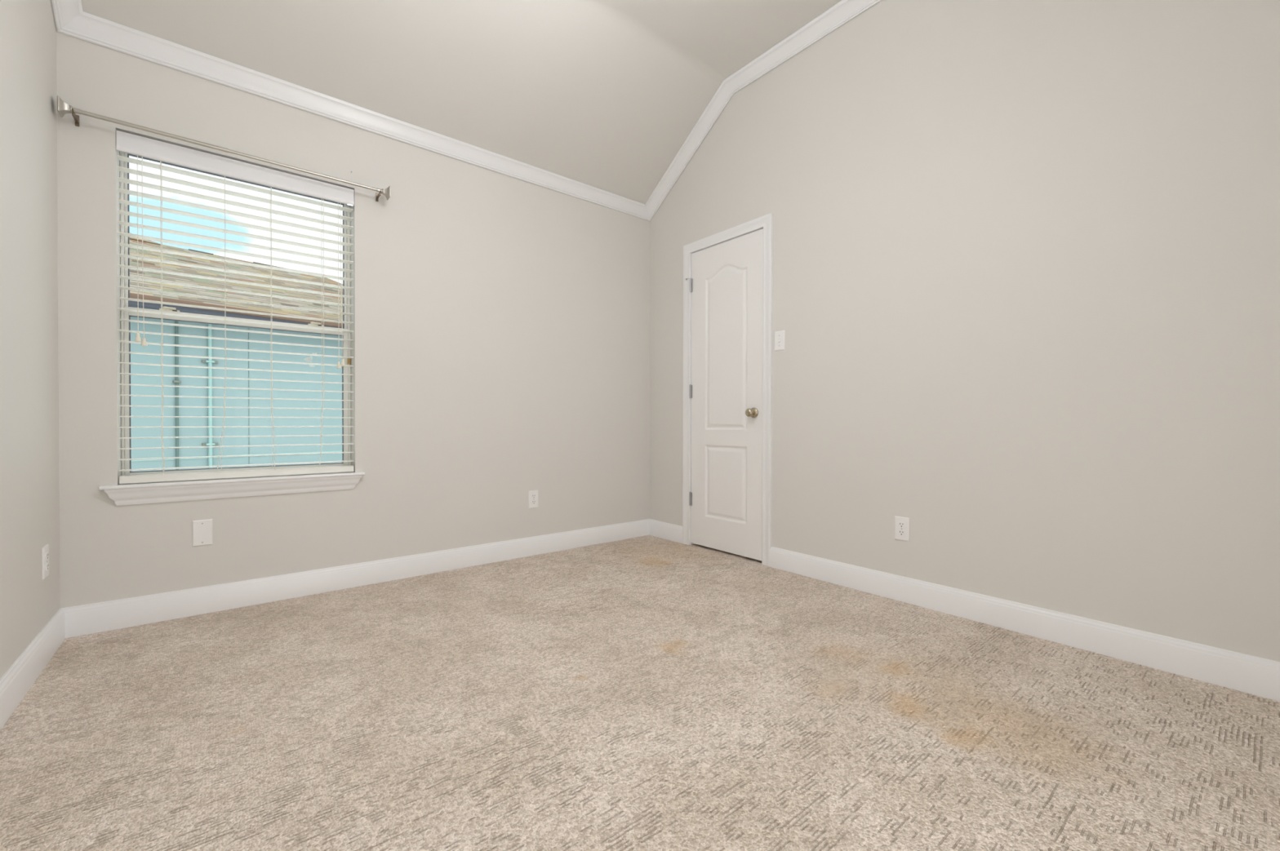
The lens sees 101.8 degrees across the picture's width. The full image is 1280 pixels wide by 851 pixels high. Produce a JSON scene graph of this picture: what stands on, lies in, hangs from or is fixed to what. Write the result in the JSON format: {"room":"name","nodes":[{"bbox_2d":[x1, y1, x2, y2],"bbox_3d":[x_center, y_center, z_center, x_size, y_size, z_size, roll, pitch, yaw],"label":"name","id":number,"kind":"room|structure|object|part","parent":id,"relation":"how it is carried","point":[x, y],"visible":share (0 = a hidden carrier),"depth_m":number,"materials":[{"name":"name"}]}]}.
{"room":"empty bedroom","nodes":[
{"label":"empty bedroom","id":0,"kind":"room"},
{"bbox_2d":[0,0,59,679],"bbox_3d":[-1.070,-0.632,0.436,0.120,3.192,4.100,0,1,-39],"label":"wall","id":1,"kind":"structure","parent":0,"point":[29,495],"depth_m":1.73,"materials":[{"name":"paint"}]},
{"bbox_2d":[0,608,65,730],"bbox_3d":[-1.067,0.804,0.548,0.016,0.119,3.950,0,1,-39],"label":"baseboard","id":2,"kind":"structure","parent":1,"relation":"attached to","point":[15,684],"depth_m":1.69,"materials":[{"name":"white paint"}]},
{"bbox_2d":[42,544,48,579],"bbox_3d":[-2.170,0.497,1.900,0.008,0.114,0.070,0,1,-39],"label":"wall outlet","id":3,"kind":"object","parent":1,"relation":"attached to","point":[46,548],"visible":1,"depth_m":1.89,"materials":[{"name":"white plastic"}]},
{"bbox_2d":[45,562,48,571],"bbox_3d":[-2.168,0.517,1.902,0.002,0.028,0.034,0,1,-39],"label":"receptacle","id":4,"kind":"object","parent":3,"relation":"attached to","point":[46,563],"depth_m":1.90,"materials":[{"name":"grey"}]},
{"bbox_2d":[45,551,48,560],"bbox_3d":[-2.168,0.478,1.901,0.002,0.028,0.034,0,1,-39],"label":"receptacle","id":5,"kind":"object","parent":3,"relation":"attached to","point":[46,553],"depth_m":1.90,"materials":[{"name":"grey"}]},
{"bbox_2d":[50,0,82,31],"bbox_3d":[-1.038,-1.867,0.548,0.078,0.642,3.950,0,1,-39],"label":"trim","id":6,"kind":"structure","parent":1,"relation":"attached to","point":[64,11],"depth_m":2.04,"materials":[{"name":"white paint"}]},
{"bbox_2d":[56,31,649,608],"bbox_3d":[-1.183,-0.374,3.115,3.378,2.636,0.200,0,1,-39],"label":"wall","id":7,"kind":"structure","parent":0,"point":[500,326],"depth_m":2.87,"materials":[{"name":"paint"}]},
{"bbox_2d":[191,519,212,546],"bbox_3d":[-1.975,0.484,2.347,0.070,0.116,0.007,0,1,-39],"label":"blank wall plate","id":8,"kind":"object","parent":7,"relation":"attached to","point":[202,529],"visible":1,"depth_m":2.34,"materials":[{"name":"white plastic"}]},
{"bbox_2d":[57,95,391,201],"bbox_3d":[-1.808,-1.236,2.407,1.187,0.068,0.101,0,1,-39],"label":"curtain rod","id":9,"kind":"object","parent":7,"relation":"attached to","point":[63,108],"visible":1,"depth_m":2.25,"materials":[{"name":"silver metal"}]},
{"bbox_2d":[98,471,364,506],"bbox_3d":[-1.870,0.291,2.482,0.976,0.085,0.146,0,1,-39],"label":"trim","id":10,"kind":"structure","parent":7,"relation":"attached to","point":[196,490],"depth_m":2.38,"materials":[{"name":"white paint"}]},
{"bbox_2d":[120,151,351,475],"bbox_3d":[-1.931,-0.498,2.561,0.885,1.490,0.096,0,1,-39],"label":"window","id":11,"kind":"structure","parent":7,"relation":"in","point":[126,336],"depth_m":2.43,"materials":[{"name":"white plastic"}]},
{"bbox_2d":[115,130,354,484],"bbox_3d":[-1.857,-0.494,2.469,0.882,1.478,0.089,0,1,-39],"label":"window blind","id":12,"kind":"object","parent":11,"relation":"attached to","point":[127,143],"visible":1,"depth_m":2.43,"materials":[{"name":"white plastic"}]},
{"bbox_3d":[-2.133,-0.771,2.208,0.002,0.760,0.013,0,1,-39],"label":"pull cord","id":13,"kind":"part","parent":12,"relation":"part of","materials":[{"name":"white fabric"}]},
{"bbox_3d":[-2.120,-0.763,2.218,0.006,0.776,0.013,0,1,-39],"label":"pull cord","id":14,"kind":"part","parent":12,"relation":"part of","materials":[{"name":"white fabric"}]},
{"bbox_3d":[-2.099,-0.478,2.285,0.007,1.386,0.058,0,1,-39],"label":"ladder cord","id":15,"kind":"part","parent":12,"relation":"part of","materials":[{"name":"white fabric"}]},
{"bbox_3d":[-1.943,-0.479,2.411,0.034,1.386,0.058,0,1,-39],"label":"ladder cord","id":16,"kind":"part","parent":12,"relation":"part of","materials":[{"name":"white fabric"}]},
{"bbox_3d":[-1.864,0.229,2.481,0.878,0.032,0.054,0,1,-39],"label":"rail","id":17,"kind":"part","parent":12,"relation":"part of","materials":[{"name":"white plastic"}]},
{"bbox_3d":[-1.791,-0.480,2.535,0.014,1.386,0.058,0,1,-39],"label":"ladder cord","id":18,"kind":"part","parent":12,"relation":"part of","materials":[{"name":"white fabric"}]},
{"bbox_3d":[-1.635,-0.480,2.661,0.024,1.386,0.058,0,1,-39],"label":"ladder cord","id":19,"kind":"part","parent":12,"relation":"part of","materials":[{"name":"white fabric"}]},
{"bbox_3d":[-1.554,-0.742,2.678,0.002,0.823,0.013,0,1,-39],"label":"pull cord","id":20,"kind":"part","parent":12,"relation":"part of","materials":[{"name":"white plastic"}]},
{"bbox_3d":[-1.543,-0.748,2.687,0.010,0.810,0.013,0,1,-39],"label":"pull cord","id":21,"kind":"part","parent":12,"relation":"part of","materials":[{"name":"white fabric"}]},
{"bbox_3d":[-1.941,-0.855,2.570,0.864,0.736,0.026,0,1,-39],"label":"sash","id":22,"kind":"part","parent":11,"relation":"part of","materials":[{"name":"white plastic"}]},
{"bbox_3d":[-1.923,-0.143,2.551,0.864,0.756,0.032,0,1,-39],"label":"sash","id":23,"kind":"part","parent":11,"relation":"part of","materials":[{"name":"white plastic"}]},
{"bbox_2d":[57,11,649,221],"bbox_3d":[-1.107,-1.616,3.015,3.078,0.104,0.034,0,1,-39],"label":"trim","id":24,"kind":"structure","parent":7,"relation":"attached to","point":[87,27],"depth_m":2.59,"materials":[{"name":"white paint"}]},
{"bbox_2d":[60,519,649,638],"bbox_3d":[-1.117,0.785,3.039,3.078,0.119,0.016,0,1,-39],"label":"baseboard","id":25,"kind":"structure","parent":7,"relation":"attached to","point":[95,618],"depth_m":2.60,"materials":[{"name":"white paint"}]},
{"bbox_2d":[528,490,537,508],"bbox_3d":[-0.693,0.480,3.386,0.070,0.114,0.008,0,1,-39],"label":"wall outlet","id":26,"kind":"object","parent":7,"relation":"attached to","point":[532,495],"visible":1,"depth_m":3.38,"materials":[{"name":"white plastic"}]},
{"bbox_2d":[80,0,841,204],"bbox_3d":[0.112,-1.948,1.512,3.378,0.893,4.300,0,1,-39],"label":"ceiling","id":27,"kind":"structure","parent":0,"point":[604,95],"depth_m":2.79,"materials":[{"name":"paint"}]},
{"bbox_2d":[0,535,1279,850],"bbox_3d":[0.106,0.918,1.532,3.378,0.120,4.300,0,1,-39],"label":"floor","id":28,"kind":"structure","parent":0,"point":[646,693],"depth_m":1.45,"materials":[{"name":"carpet"}]},
{"bbox_2d":[649,0,1279,662],"bbox_3d":[1.414,-0.642,2.450,0.120,3.192,4.100,0,1,-39],"label":"wall","id":29,"kind":"structure","parent":0,"point":[1025,274],"depth_m":2.15,"materials":[{"name":"paint"}]},
{"bbox_2d":[648,519,682,543],"bbox_3d":[0.188,0.782,3.861,0.016,0.119,0.383,0,1,-39],"label":"baseboard","id":30,"kind":"structure","parent":29,"relation":"attached to","point":[672,532],"depth_m":3.85,"materials":[{"name":"white paint"}]},
{"bbox_2d":[685,228,763,560],"bbox_3d":[0.535,-0.188,3.424,0.102,2.035,0.661,0,1,-39],"label":"door","id":31,"kind":"structure","parent":29,"relation":"in","point":[726,280],"depth_m":3.40,"materials":[{"name":"white paint"}]},
{"bbox_3d":[0.679,-0.079,3.208,0.053,0.052,0.052,0,1,-39],"label":"knob","id":32,"kind":"part","parent":31,"relation":"part of","materials":[{"name":"silver metal"}]},
{"bbox_2d":[682,213,773,566],"bbox_3d":[0.578,-0.214,3.435,0.092,2.119,0.758,0,1,-39],"label":"trim","id":33,"kind":"structure","parent":29,"relation":"attached to","point":[765,222],"depth_m":3.17,"materials":[{"name":"white paint"}]},
{"bbox_2d":[644,0,881,221],"bbox_3d":[1.292,-1.877,2.438,0.078,0.642,3.950,0,1,-39],"label":"trim","id":34,"kind":"structure","parent":29,"relation":"attached to","point":[844,11],"depth_m":3.19,"materials":[{"name":"white paint"}]},
{"bbox_2d":[774,330,785,351],"bbox_3d":[0.822,-0.502,3.073,0.016,0.114,0.070,0,1,-39],"label":"light switch","id":35,"kind":"object","parent":29,"relation":"attached to","point":[779,335],"visible":1,"depth_m":3.07,"materials":[{"name":"white plastic"}]},
{"bbox_2d":[894,515,909,542],"bbox_3d":[1.273,0.502,2.528,0.008,0.114,0.070,0,1,-39],"label":"wall outlet","id":36,"kind":"object","parent":29,"relation":"attached to","point":[901,524],"visible":1,"depth_m":2.52,"materials":[{"name":"white plastic"}]},
{"bbox_2d":[897,529,905,536],"bbox_3d":[1.271,0.522,2.527,0.002,0.028,0.034,0,1,-39],"label":"receptacle","id":37,"kind":"object","parent":36,"relation":"attached to","point":[900,532],"depth_m":2.53,"materials":[{"name":"grey plastic"}]},
{"bbox_2d":[897,521,905,528],"bbox_3d":[1.271,0.483,2.527,0.002,0.028,0.034,0,1,-39],"label":"receptacle","id":38,"kind":"object","parent":36,"relation":"attached to","point":[900,524],"depth_m":2.52,"materials":[{"name":"grey plastic"}]},
{"bbox_2d":[769,546,1279,702],"bbox_3d":[1.670,0.798,2.034,0.016,0.119,2.810,0,1,-39],"label":"baseboard","id":39,"kind":"structure","parent":29,"relation":"attached to","point":[1246,673],"depth_m":2.03,"materials":[{"name":"white paint"}]},
{"label":"outside","id":40,"kind":"structure","parent":0,"visible":0},
{"bbox_3d":[-18.949,1.012,27.474,80.000,0.150,59.600,0,1,-39],"label":"ground","id":41,"kind":"structure","parent":40,"visible":0},
{"bbox_2d":[129,232,342,471],"bbox_3d":[-10.038,-1.389,8.074,7.335,4.962,13.200,0,1,39],"label":"neighbor house","id":42,"kind":"structure","parent":41,"relation":"on","point":[136,348],"depth_m":7.92,"materials":[{"name":"blue"}]},
{"bbox_2d":[188,248,213,254],"bbox_3d":[-8.517,-3.341,10.067,0.170,0.026,0.370,0,1,39],"label":"vent","id":43,"kind":"object","parent":42,"relation":"attached to","point":[189,250],"depth_m":9.99,"materials":[{"name":"grey"}]},
{"bbox_2d":[253,262,284,268],"bbox_3d":[-7.630,-3.347,11.164,0.170,0.026,1.150,0,1,39],"label":"vent","id":44,"kind":"object","parent":42,"relation":"attached to","point":[253,262],"depth_m":10.78,"materials":[{"name":"grey"}]}
]}

